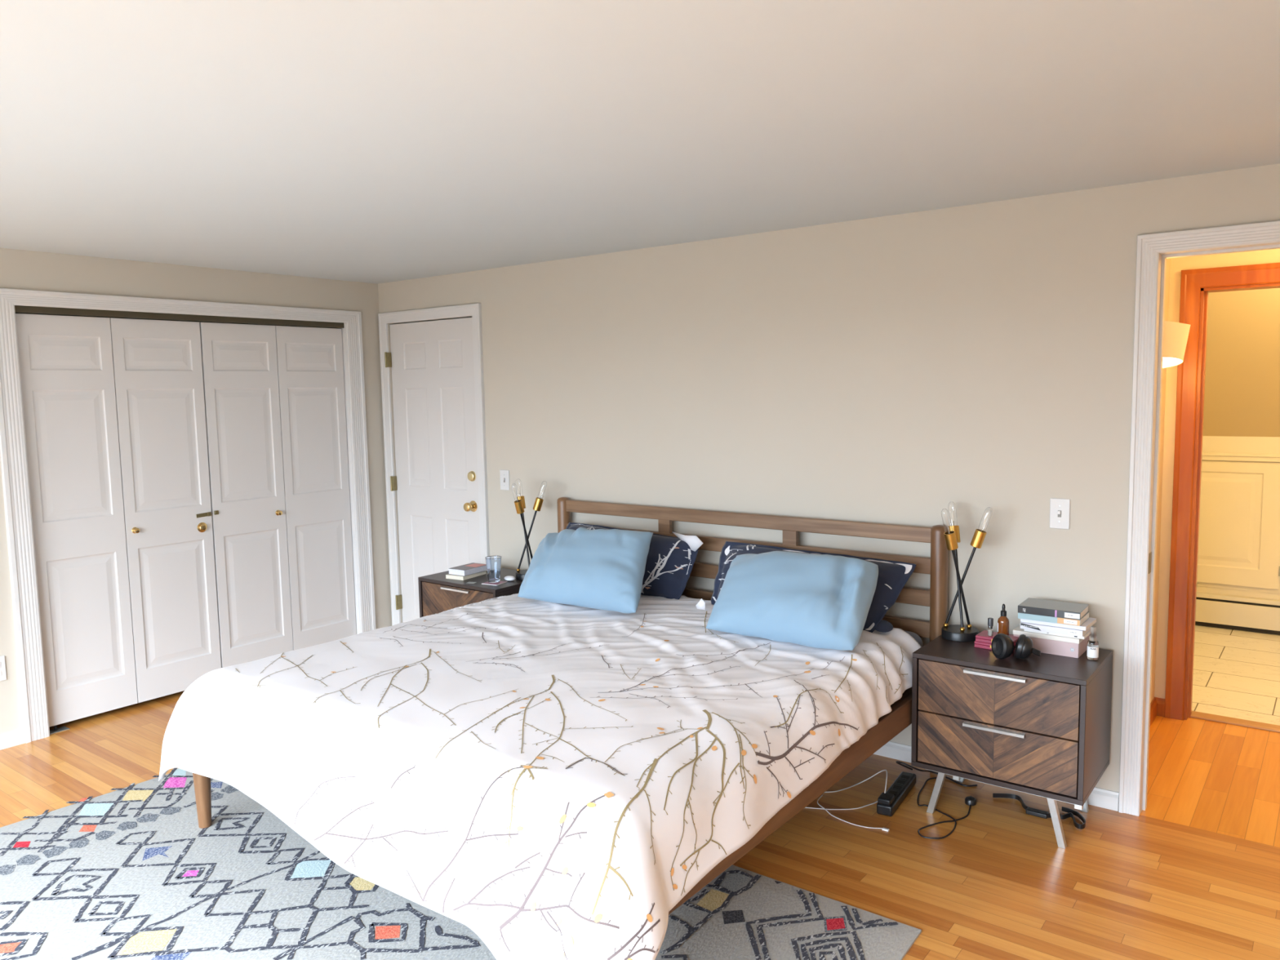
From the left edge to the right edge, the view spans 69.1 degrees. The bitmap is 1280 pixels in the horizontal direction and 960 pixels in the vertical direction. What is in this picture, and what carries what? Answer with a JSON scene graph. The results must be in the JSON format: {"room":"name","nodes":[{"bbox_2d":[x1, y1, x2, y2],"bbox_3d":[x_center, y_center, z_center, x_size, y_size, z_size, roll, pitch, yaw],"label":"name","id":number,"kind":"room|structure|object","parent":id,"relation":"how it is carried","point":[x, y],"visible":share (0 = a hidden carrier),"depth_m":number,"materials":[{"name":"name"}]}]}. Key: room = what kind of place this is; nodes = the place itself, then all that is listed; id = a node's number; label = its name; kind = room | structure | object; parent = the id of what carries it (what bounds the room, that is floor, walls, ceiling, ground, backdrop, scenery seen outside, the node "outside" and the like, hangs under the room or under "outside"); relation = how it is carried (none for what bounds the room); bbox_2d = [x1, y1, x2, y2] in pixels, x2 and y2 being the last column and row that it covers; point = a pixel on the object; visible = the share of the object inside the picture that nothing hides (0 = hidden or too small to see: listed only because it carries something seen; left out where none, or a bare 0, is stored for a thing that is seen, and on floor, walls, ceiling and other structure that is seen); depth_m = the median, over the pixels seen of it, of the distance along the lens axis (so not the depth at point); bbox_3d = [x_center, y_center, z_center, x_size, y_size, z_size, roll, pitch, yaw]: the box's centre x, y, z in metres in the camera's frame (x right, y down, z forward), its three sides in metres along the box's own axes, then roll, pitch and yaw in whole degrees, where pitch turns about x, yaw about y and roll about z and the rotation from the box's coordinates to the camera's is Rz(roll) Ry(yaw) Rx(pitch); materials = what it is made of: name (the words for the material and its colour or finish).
{"room":"bedroom","nodes":[
{"label":"bedroom","id":0,"kind":"room"},
{"bbox_2d":[24,313,321,328],"bbox_3d":[-2.743,-0.011,5.298,0.780,2.281,2.270,3,7,37],"label":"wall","id":1,"kind":"structure","parent":0,"point":[24,313],"depth_m":5.64,"materials":[{"name":"beige paint"}]},
{"bbox_2d":[0,248,391,734],"bbox_3d":[-3.302,0.143,3.828,0.120,2.281,5.400,3,7,37],"label":"wall","id":2,"kind":"structure","parent":0,"point":[22,269],"depth_m":4.93,"materials":[{"name":"beige paint"}]},
{"bbox_2d":[0,655,6,681],"bbox_3d":[-2.941,0.867,4.251,0.008,0.115,0.072,3,7,37],"label":"wall outlet","id":3,"kind":"object","parent":2,"relation":"attached to","point":[2,664],"visible":1,"depth_m":4.27,"materials":[{"name":"white plastic"}]},
{"bbox_2d":[0,728,25,750],"bbox_3d":[-3.229,1.247,3.894,0.014,0.068,5.400,3,7,37],"label":"baseboard","id":4,"kind":"structure","parent":2,"relation":"attached to","point":[14,738],"depth_m":4.31,"materials":[{"name":"white paint"}]},
{"bbox_2d":[15,313,137,734],"bbox_3d":[-2.741,0.207,4.539,0.060,1.994,0.423,3,7,37],"label":"door","id":5,"kind":"structure","parent":2,"relation":"in","point":[67,376],"depth_m":4.53,"materials":[{"name":"white paint"}]},
{"bbox_2d":[14,305,343,328],"bbox_3d":[-2.357,-0.864,4.971,0.063,0.032,1.762,3,7,37],"label":"closet track","id":6,"kind":"object","parent":2,"relation":"attached to","point":[18,308],"visible":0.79,"depth_m":4.81,"materials":[{"name":"brown metal"}]},
{"bbox_2d":[110,317,221,702],"bbox_3d":[-2.471,0.154,4.883,0.058,1.964,0.449,3,7,37],"label":"door","id":7,"kind":"structure","parent":6,"relation":"hanging from","point":[157,366],"depth_m":4.87,"materials":[{"name":"white paint"}]},
{"bbox_2d":[199,322,293,667],"bbox_3d":[-2.199,0.114,5.238,0.058,1.964,0.434,3,7,37],"label":"door","id":8,"kind":"structure","parent":6,"relation":"hanging from","point":[239,362],"depth_m":5.22,"materials":[{"name":"white paint"}]},
{"bbox_2d":[0,288,375,742],"bbox_3d":[-2.297,0.098,5.032,0.020,2.100,1.978,3,7,37],"label":"trim","id":9,"kind":"structure","parent":2,"relation":"attached to","point":[13,453],"depth_m":4.37,"materials":[{"name":"white paint"}]},
{"bbox_2d":[275,325,356,650],"bbox_3d":[-1.944,0.075,5.594,0.030,1.964,0.437,3,7,37],"label":"door","id":10,"kind":"structure","parent":2,"relation":"in","point":[310,366],"depth_m":5.57,"materials":[{"name":"white paint"}]},
{"bbox_2d":[336,322,360,634],"bbox_3d":[-2.352,0.130,5.078,0.120,2.030,1.772,3,7,37],"label":"door frame","id":11,"kind":"structure","parent":2,"relation":"attached to","point":[344,330],"depth_m":5.75,"materials":[{"name":"white paint"}]},
{"bbox_2d":[0,0,1279,284],"bbox_3d":[-0.770,-0.900,1.773,6.540,0.100,5.640,3,7,37],"label":"ceiling","id":12,"kind":"structure","parent":0,"point":[370,141],"depth_m":2.35,"materials":[{"name":"paint"}]},
{"bbox_2d":[0,624,1279,959],"bbox_3d":[-0.068,1.291,3.502,7.320,0.060,8.840,3,7,37],"label":"floor","id":13,"kind":"structure","parent":0,"point":[1001,886],"depth_m":3.24,"materials":[{"name":"brown wood"}]},
{"bbox_2d":[0,768,921,959],"bbox_3d":[-1.405,1.399,2.272,3.200,0.011,3.415,3,7,37],"label":"area rug","id":14,"kind":"object","parent":13,"relation":"on","point":[130,873],"visible":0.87,"depth_m":2.89,"materials":[{"name":"fabric"}]},
{"bbox_2d":[192,497,948,915],"bbox_3d":[-0.207,0.738,3.586,2.096,1.031,2.087,3,7,37],"label":"frame","id":15,"kind":"object","parent":14,"relation":"on","point":[890,725],"visible":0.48,"depth_m":3.79,"materials":[{"name":"brown wood"}]},
{"bbox_2d":[905,631,923,646],"bbox_3d":[-0.203,0.749,3.579,1.935,0.187,1.983,3,7,37],"label":"mattress","id":16,"kind":"object","parent":15,"relation":"on","point":[915,636],"visible":0.08,"depth_m":3.73,"materials":[{"name":"grey fabric"}]},
{"bbox_2d":[158,593,921,959],"bbox_3d":[-0.301,0.931,3.421,2.166,0.648,2.076,3,7,37],"label":"duvet","id":17,"kind":"object","parent":16,"relation":"on","point":[547,780],"visible":0.9,"depth_m":2.72,"materials":[{"name":"white fabric"}]},
{"bbox_2d":[517,527,653,613],"bbox_3d":[-0.244,0.387,4.210,0.737,0.322,0.334,3,7,37],"label":"pillow","id":18,"kind":"object","parent":17,"relation":"on","point":[602,569],"visible":1,"depth_m":4.09,"materials":[{"name":"blue fabric"}]},
{"bbox_2d":[565,522,703,599],"bbox_3d":[-0.084,0.385,4.492,0.860,0.298,0.230,3,7,37],"label":"pillow","id":19,"kind":"object","parent":17,"relation":"on","point":[670,560],"visible":0.4,"depth_m":4.29,"materials":[{"name":"blue fabric"}]},
{"bbox_2d":[695,598,705,609],"bbox_3d":[0.260,0.531,3.986,0.048,0.048,0.003,3,7,37],"label":"tag","id":20,"kind":"object","parent":17,"relation":"on","point":[700,605],"visible":1,"depth_m":3.98,"materials":[{"name":"white fabric"}]},
{"bbox_2d":[705,551,878,650],"bbox_3d":[0.584,0.444,3.614,0.657,0.313,0.350,3,7,34],"label":"pillow","id":21,"kind":"object","parent":17,"relation":"on","point":[817,601],"visible":1,"depth_m":3.49,"materials":[{"name":"blue fabric"}]},
{"bbox_2d":[711,541,916,632],"bbox_3d":[0.688,0.442,3.909,0.890,0.274,0.222,3,7,37],"label":"pillow","id":22,"kind":"object","parent":17,"relation":"on","point":[893,575],"visible":0.35,"depth_m":3.72,"materials":[{"name":"blue fabric"}]},
{"bbox_2d":[417,568,523,617],"bbox_3d":[-0.824,0.821,5.008,0.590,0.612,0.440,3,7,37],"label":"nightstand","id":23,"kind":"object","parent":13,"relation":"on","point":[437,594],"visible":0.17,"depth_m":4.87,"materials":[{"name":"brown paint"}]},
{"bbox_2d":[445,570,486,580],"bbox_3d":[-0.934,0.507,4.995,0.120,0.020,0.191,2,6,29],"label":"book","id":24,"kind":"object","parent":23,"relation":"on","point":[448,575],"visible":0.59,"depth_m":4.93,"materials":[{"name":"beige paper"}]},
{"bbox_2d":[448,562,486,576],"bbox_3d":[-0.921,0.480,5.001,0.115,0.032,0.186,3,7,33],"label":"book","id":25,"kind":"object","parent":24,"relation":"on","point":[470,568],"visible":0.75,"depth_m":4.96,"materials":[{"name":"grey paper"}]},
{"bbox_2d":[466,563,485,567],"bbox_3d":[-0.889,0.461,5.027,0.084,0.001,0.082,3,7,33],"label":"print","id":26,"kind":"object","parent":25,"relation":"on","point":[470,565],"depth_m":5.02},
{"bbox_2d":[481,580,507,585],"bbox_3d":[-0.750,0.530,4.800,0.096,0.004,0.096,2,6,27],"label":"coaster","id":27,"kind":"object","parent":23,"relation":"on","point":[500,582],"visible":0.81,"depth_m":4.78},
{"bbox_2d":[485,555,501,582],"bbox_3d":[-0.755,0.463,4.802,0.085,0.130,0.085,3,7,37],"label":"drinking glass","id":28,"kind":"object","parent":27,"relation":"on","point":[493,563],"visible":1,"depth_m":4.77,"materials":[{"name":"blue"}]},
{"bbox_2d":[503,575,515,581],"bbox_3d":[-0.679,0.513,4.851,0.068,0.026,0.052,3,7,37],"label":"case","id":29,"kind":"object","parent":23,"relation":"on","point":[509,578],"visible":1,"depth_m":4.83,"materials":[{"name":"white plastic"}]},
{"bbox_2d":[511,478,546,580],"bbox_3d":[-0.579,0.259,4.886,0.182,0.520,0.168,0,6,10],"label":"table lamp","id":30,"kind":"object","parent":23,"relation":"on","point":[517,488],"visible":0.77,"depth_m":4.87,"materials":[{"name":"black metal"}]},
{"bbox_2d":[514,499,524,514],"bbox_3d":[-0.628,0.139,4.837,0.041,0.073,0.056,4,7,41],"label":"socket","id":31,"kind":"object","parent":30,"relation":"attached to","point":[518,503],"depth_m":4.82,"materials":[{"name":"gold metal"}]},
{"bbox_2d":[520,496,525,508],"bbox_3d":[-0.630,0.120,4.930,0.041,0.073,0.056,-4,6,-30],"label":"socket","id":32,"kind":"object","parent":30,"relation":"attached to","point":[522,498],"depth_m":4.92,"materials":[{"name":"gold metal"}]},
{"bbox_2d":[533,497,543,511],"bbox_3d":[-0.535,0.128,4.888,0.058,0.074,0.044,0,6,10],"label":"socket","id":33,"kind":"object","parent":30,"relation":"attached to","point":[539,500],"depth_m":4.87,"materials":[{"name":"gold metal"}]},
{"bbox_2d":[804,800,877,809],"bbox_3d":[0.784,1.238,3.538,0.341,0.005,0.069,-2,6,-13],"label":"charging cable","id":34,"kind":"object","parent":13,"relation":"on","point":[877,801],"visible":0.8,"depth_m":3.52,"materials":[{"name":"white plastic"}]},
{"bbox_2d":[817,795,888,831],"bbox_3d":[0.765,1.245,3.460,0.094,0.014,0.351,-4,7,-32],"label":"charging cable","id":35,"kind":"object","parent":13,"relation":"on","point":[882,828],"visible":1,"depth_m":3.39,"materials":[{"name":"white plastic"}]},
{"bbox_2d":[876,771,915,816],"bbox_3d":[0.991,1.197,3.588,0.060,0.068,0.345,2,6,31],"label":"power strip","id":36,"kind":"object","parent":13,"relation":"on","point":[888,802],"visible":1,"depth_m":3.54,"materials":[{"name":"black plastic"}]},
{"bbox_2d":[824,769,887,793],"bbox_3d":[0.855,1.172,3.634,0.302,0.126,0.197,3,7,37],"label":"charging cable","id":37,"kind":"object","parent":36,"relation":"attached to","point":[882,770],"visible":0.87,"depth_m":3.66,"materials":[{"name":"white plastic"}]},
{"bbox_2d":[888,790,897,795],"bbox_3d":[0.964,1.192,3.542,0.028,0.002,0.030,2,6,31],"label":"socket","id":38,"kind":"object","parent":36,"relation":"attached to","point":[892,792],"depth_m":3.55,"materials":[{"name":"black plastic"}]},
{"bbox_2d":[892,785,902,790],"bbox_3d":[0.992,1.187,3.589,0.028,0.002,0.030,2,6,31],"label":"socket","id":39,"kind":"object","parent":36,"relation":"attached to","point":[894,787],"depth_m":3.59,"materials":[{"name":"black plastic"}]},
{"bbox_2d":[896,780,906,784],"bbox_3d":[1.021,1.182,3.636,0.028,0.002,0.030,2,6,31],"label":"socket","id":40,"kind":"object","parent":36,"relation":"attached to","point":[898,782],"depth_m":3.63,"materials":[{"name":"black plastic"}]},
{"bbox_2d":[900,774,909,779],"bbox_3d":[1.050,1.177,3.682,0.028,0.002,0.030,2,6,31],"label":"socket","id":41,"kind":"object","parent":36,"relation":"attached to","point":[902,776],"depth_m":3.68,"materials":[{"name":"black plastic"}]},
{"bbox_2d":[895,760,977,786],"bbox_3d":[1.197,1.170,3.765,0.310,0.083,0.120,0,6,12],"label":"extension cord","id":42,"kind":"object","parent":13,"relation":"on","point":[899,762],"visible":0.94,"depth_m":3.74,"materials":[{"name":"black plastic"}]},
{"bbox_2d":[916,777,976,839],"bbox_3d":[1.122,1.222,3.512,0.236,0.032,0.524,3,7,37],"label":"lamp cord","id":43,"kind":"object","parent":13,"relation":"on","point":[970,801],"visible":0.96,"depth_m":3.44,"materials":[{"name":"black plastic"}]},
{"bbox_2d":[964,795,976,805],"bbox_3d":[1.258,1.221,3.539,0.040,0.024,0.040,3,7,37],"label":"switch","id":44,"kind":"object","parent":43,"relation":"attached to","point":[970,801],"depth_m":3.53,"materials":[{"name":"black plastic"}]},
{"bbox_2d":[911,631,1112,848],"bbox_3d":[1.368,0.934,3.435,0.590,0.612,0.440,3,7,37],"label":"nightstand","id":45,"kind":"object","parent":13,"relation":"on","point":[1036,725],"visible":0.96,"depth_m":3.26,"materials":[{"name":"brown wood"}]},
{"bbox_2d":[941,501,992,641],"bbox_3d":[1.248,0.353,3.574,0.182,0.520,0.168,3,7,37],"label":"table lamp","id":46,"kind":"object","parent":45,"relation":"on","point":[957,633],"visible":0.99,"depth_m":3.56,"materials":[{"name":"black metal"}]},
{"bbox_2d":[943,530,958,550],"bbox_3d":[1.187,0.231,3.550,0.056,0.073,0.041,-3,6,-21],"label":"socket","id":47,"kind":"object","parent":46,"relation":"attached to","point":[951,542],"depth_m":3.53,"materials":[{"name":"gold metal"}]},
{"bbox_2d":[951,525,960,542],"bbox_3d":[1.228,0.212,3.634,0.041,0.073,0.056,-1,6,-3],"label":"socket","id":48,"kind":"object","parent":46,"relation":"attached to","point":[955,528],"depth_m":3.62,"materials":[{"name":"gold metal"}]},
{"bbox_2d":[970,528,986,548],"bbox_3d":[1.294,0.224,3.554,0.058,0.074,0.044,3,7,37],"label":"socket","id":49,"kind":"object","parent":46,"relation":"attached to","point":[979,536],"depth_m":3.54,"materials":[{"name":"gold metal"}]},
{"bbox_2d":[974,640,1015,652],"bbox_3d":[1.330,0.613,3.461,0.140,0.023,0.092,4,7,41],"label":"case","id":50,"kind":"object","parent":45,"relation":"on","point":[977,644],"visible":0.24,"depth_m":3.45,"materials":[{"name":"leather"}]},
{"bbox_2d":[975,630,1018,646],"bbox_3d":[1.332,0.590,3.457,0.140,0.023,0.092,3,7,39],"label":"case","id":51,"kind":"object","parent":50,"relation":"on","point":[983,637],"visible":0.55,"depth_m":3.45,"materials":[{"name":"leather"}]},
{"bbox_2d":[987,617,993,635],"bbox_3d":[1.304,0.546,3.459,0.020,0.064,0.020,3,7,37],"label":"bottle","id":52,"kind":"object","parent":51,"relation":"on","point":[990,620],"visible":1,"depth_m":3.45,"materials":[{"name":"clear glass"}]},
{"bbox_2d":[997,604,1008,635],"bbox_3d":[1.352,0.518,3.460,0.041,0.118,0.041,3,7,37],"label":"dropper bottle","id":53,"kind":"object","parent":51,"relation":"on","point":[1002,621],"visible":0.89,"depth_m":3.45,"materials":[{"name":"orange glass"}]},
{"bbox_2d":[991,633,1040,659],"bbox_3d":[1.342,0.589,3.335,0.160,0.092,0.131,-2,6,-6],"label":"headphones","id":54,"kind":"object","parent":45,"relation":"on","point":[1002,645],"visible":1,"depth_m":3.29,"materials":[{"name":"black plastic"}]},
{"bbox_2d":[991,633,1013,659],"bbox_3d":[1.297,0.592,3.316,0.059,0.092,0.080,-3,6,-23],"label":"ear cup","id":55,"kind":"object","parent":54,"relation":"on","point":[1002,645],"depth_m":3.30,"materials":[{"name":"black plastic"}]},
{"bbox_2d":[1013,634,1033,658],"bbox_3d":[1.363,0.593,3.305,0.066,0.088,0.076,3,7,37],"label":"ear cup","id":56,"kind":"object","parent":54,"relation":"on","point":[1024,648],"depth_m":3.28,"materials":[{"name":"black plastic"}]},
{"bbox_2d":[1013,625,1089,657],"bbox_3d":[1.525,0.587,3.443,0.228,0.070,0.176,3,7,38],"label":"gift box","id":57,"kind":"object","parent":45,"relation":"on","point":[1073,647],"visible":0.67,"depth_m":3.36,"materials":[{"name":"pink cardboard"}]},
{"bbox_2d":[1023,628,1090,639],"bbox_3d":[1.541,0.549,3.419,0.205,0.010,0.152,3,7,38],"label":"book","id":58,"kind":"object","parent":57,"relation":"on","point":[1088,633],"visible":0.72,"depth_m":3.35,"materials":[{"name":"white paper"}]},
{"bbox_2d":[1020,622,1090,636],"bbox_3d":[1.528,0.533,3.414,0.212,0.022,0.152,3,7,38],"label":"book","id":59,"kind":"object","parent":58,"relation":"on","point":[1042,628],"visible":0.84,"depth_m":3.35,"materials":[{"name":"white paper"}]},
{"bbox_2d":[1020,617,1096,631],"bbox_3d":[1.538,0.515,3.418,0.224,0.014,0.151,3,7,39],"label":"book","id":60,"kind":"object","parent":59,"relation":"on","point":[1090,622],"visible":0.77,"depth_m":3.35,"materials":[{"name":"white paper"}]},
{"bbox_2d":[1017,611,1089,626],"bbox_3d":[1.519,0.496,3.417,0.212,0.023,0.148,3,7,37],"label":"book","id":61,"kind":"object","parent":60,"relation":"on","point":[1020,615],"visible":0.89,"depth_m":3.36,"materials":[{"name":"blue paper"}]},
{"bbox_2d":[1017,597,1088,620],"bbox_3d":[1.516,0.472,3.410,0.212,0.027,0.152,3,7,36],"label":"book","id":62,"kind":"object","parent":61,"relation":"on","point":[1065,610],"visible":1,"depth_m":3.38,"materials":[{"name":"black paper"}]},
{"bbox_2d":[1086,626,1098,660],"bbox_3d":[1.606,0.577,3.296,0.037,0.117,0.040,3,7,37],"label":"spray bottle","id":63,"kind":"object","parent":45,"relation":"on","point":[1092,653],"visible":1,"depth_m":3.29,"materials":[{"name":"clear glass"}]},
{"bbox_2d":[992,793,1085,829],"bbox_3d":[1.484,1.225,3.466,0.348,0.018,0.111,4,7,42],"label":"strap","id":64,"kind":"object","parent":13,"relation":"on","point":[1029,811],"visible":0.89,"depth_m":3.42,"materials":[{"name":"plastic"}]},
{"bbox_2d":[1190,711,1279,733],"bbox_3d":[2.917,1.132,4.214,0.765,0.010,0.080,3,7,37],"label":"trim","id":65,"kind":"structure","parent":13,"relation":"on","point":[1271,727],"depth_m":4.31,"materials":[{"name":"brown wood"}]},
{"bbox_2d":[1195,591,1279,635],"bbox_3d":[4.158,0.865,5.642,2.580,0.211,0.059,3,7,37],"label":"baseboard heater","id":66,"kind":"object","parent":13,"relation":"on","point":[1258,615],"visible":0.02,"depth_m":5.89,"materials":[{"name":"metal"}]},
{"bbox_2d":[377,163,1279,792],"bbox_3d":[0.923,0.042,4.071,6.540,2.281,0.120,3,7,37],"label":"wall","id":67,"kind":"structure","parent":0,"point":[895,369],"depth_m":3.92,"materials":[{"name":"beige paint"}]},
{"bbox_2d":[377,302,489,625],"bbox_3d":[-1.251,0.021,5.644,0.910,2.096,0.020,3,7,37],"label":"door frame","id":68,"kind":"structure","parent":67,"relation":"in","point":[474,310],"depth_m":5.56,"materials":[{"name":"white paint"}]},
{"bbox_2d":[384,317,480,622],"bbox_3d":[-1.247,0.053,5.657,0.788,2.018,0.095,3,7,37],"label":"door","id":69,"kind":"structure","parent":68,"relation":"attached to","point":[435,482],"depth_m":5.65,"materials":[{"name":"white paint"}]},
{"bbox_2d":[499,470,509,490],"bbox_3d":[-0.771,0.001,5.278,0.071,0.115,0.016,3,7,37],"label":"light switch","id":70,"kind":"object","parent":67,"relation":"attached to","point":[504,474],"visible":1,"depth_m":5.28,"materials":[{"name":"white paint"}]},
{"bbox_2d":[873,741,1119,811],"bbox_3d":[1.272,1.169,3.845,5.372,0.068,0.014,3,7,37],"label":"baseboard","id":71,"kind":"structure","parent":67,"relation":"attached to","point":[1100,797],"depth_m":3.51,"materials":[{"name":"white paint"}]},
{"bbox_2d":[1049,497,1070,529],"bbox_3d":[1.576,0.127,3.494,0.071,0.115,0.016,3,7,37],"label":"light switch","id":72,"kind":"object","parent":67,"relation":"attached to","point":[1060,508],"visible":1,"depth_m":3.49,"materials":[{"name":"white paint"}]},
{"bbox_2d":[1118,220,1279,816],"bbox_3d":[2.132,0.208,3.075,0.933,2.098,0.020,3,7,37],"label":"doorway","id":73,"kind":"structure","parent":67,"relation":"in","point":[1149,246],"depth_m":3.31,"materials":[{"name":"white paint"}]},
{"bbox_2d":[1139,242,1279,813],"bbox_3d":[2.178,0.230,3.136,0.821,2.042,0.131,3,7,37],"label":"door frame","id":74,"kind":"structure","parent":67,"relation":"attached to","point":[1162,256],"depth_m":3.34,"materials":[{"name":"white paint"}]},
{"bbox_2d":[1150,257,1170,702],"bbox_3d":[2.615,0.062,3.536,1.500,2.281,1.080,3,7,37],"label":"wall","id":75,"kind":"structure","parent":0,"point":[1168,260],"depth_m":4.31,"materials":[{"name":"beige paint"}]},
{"bbox_2d":[1149,697,1164,727],"bbox_3d":[2.152,1.128,4.009,0.047,0.085,1.080,3,7,37],"label":"baseboard","id":76,"kind":"structure","parent":75,"relation":"attached to","point":[1157,704],"depth_m":4.42,"materials":[{"name":"brown wood"}]},
{"bbox_2d":[1162,320,1190,368],"bbox_3d":[2.187,-0.564,3.845,0.150,0.207,0.270,3,7,37],"label":"wall sconce","id":77,"kind":"object","parent":75,"relation":"attached to","point":[1175,334],"visible":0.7,"depth_m":3.77,"materials":[{"name":"white glass"}]},
{"bbox_2d":[1162,357,1180,367],"bbox_3d":[2.176,-0.487,3.862,0.119,0.046,0.214,3,7,37],"label":"diffuser","id":78,"kind":"object","parent":77,"relation":"attached to","point":[1166,362],"depth_m":3.86,"materials":[{"name":"white glass"}]},
{"bbox_2d":[1154,248,1279,698],"bbox_3d":[3.001,-0.048,3.987,2.940,2.400,0.120,3,7,37],"label":"wall","id":79,"kind":"structure","parent":0,"point":[1273,255],"depth_m":4.31,"materials":[{"name":"beige paint"}]},
{"bbox_2d":[1164,262,1279,719],"bbox_3d":[2.840,0.108,4.038,0.921,2.085,0.022,3,7,37],"label":"trim","id":80,"kind":"structure","parent":79,"relation":"attached to","point":[1192,281],"depth_m":4.27,"materials":[{"name":"brown wood"}]},
{"bbox_2d":[1183,282,1279,719],"bbox_3d":[2.883,0.144,4.098,0.765,2.000,0.126,3,7,37],"label":"door frame","id":81,"kind":"structure","parent":79,"relation":"attached to","point":[1204,291],"depth_m":4.28,"materials":[{"name":"brown wood"}]},
{"bbox_2d":[1196,435,1279,599],"bbox_3d":[4.229,0.357,5.633,2.700,1.230,0.100,3,7,37],"label":"wall","id":82,"kind":"structure","parent":0,"point":[1217,444],"depth_m":5.87,"materials":[{"name":"beige paint"}]},
{"bbox_2d":[1196,460,1279,593],"bbox_3d":[3.973,0.303,5.738,1.300,0.817,0.033,3,7,37],"label":"wall panel","id":83,"kind":"object","parent":82,"relation":"attached to","point":[1239,535],"visible":0.57,"depth_m":5.87,"materials":[{"name":"beige paint"}]},
{"bbox_2d":[1201,452,1279,462],"bbox_3d":[4.182,-0.120,5.536,2.700,0.050,0.026,3,7,37],"label":"rail","id":84,"kind":"object","parent":82,"relation":"attached to","point":[1206,455],"depth_m":5.84,"materials":[{"name":"beige paint"}]},
{"bbox_2d":[1202,288,1279,436],"bbox_3d":[3.632,-0.763,4.764,2.700,1.190,2.000,3,7,37],"label":"wall","id":85,"kind":"structure","parent":0,"point":[1242,396],"depth_m":5.46,"materials":[{"name":"beige paint"}]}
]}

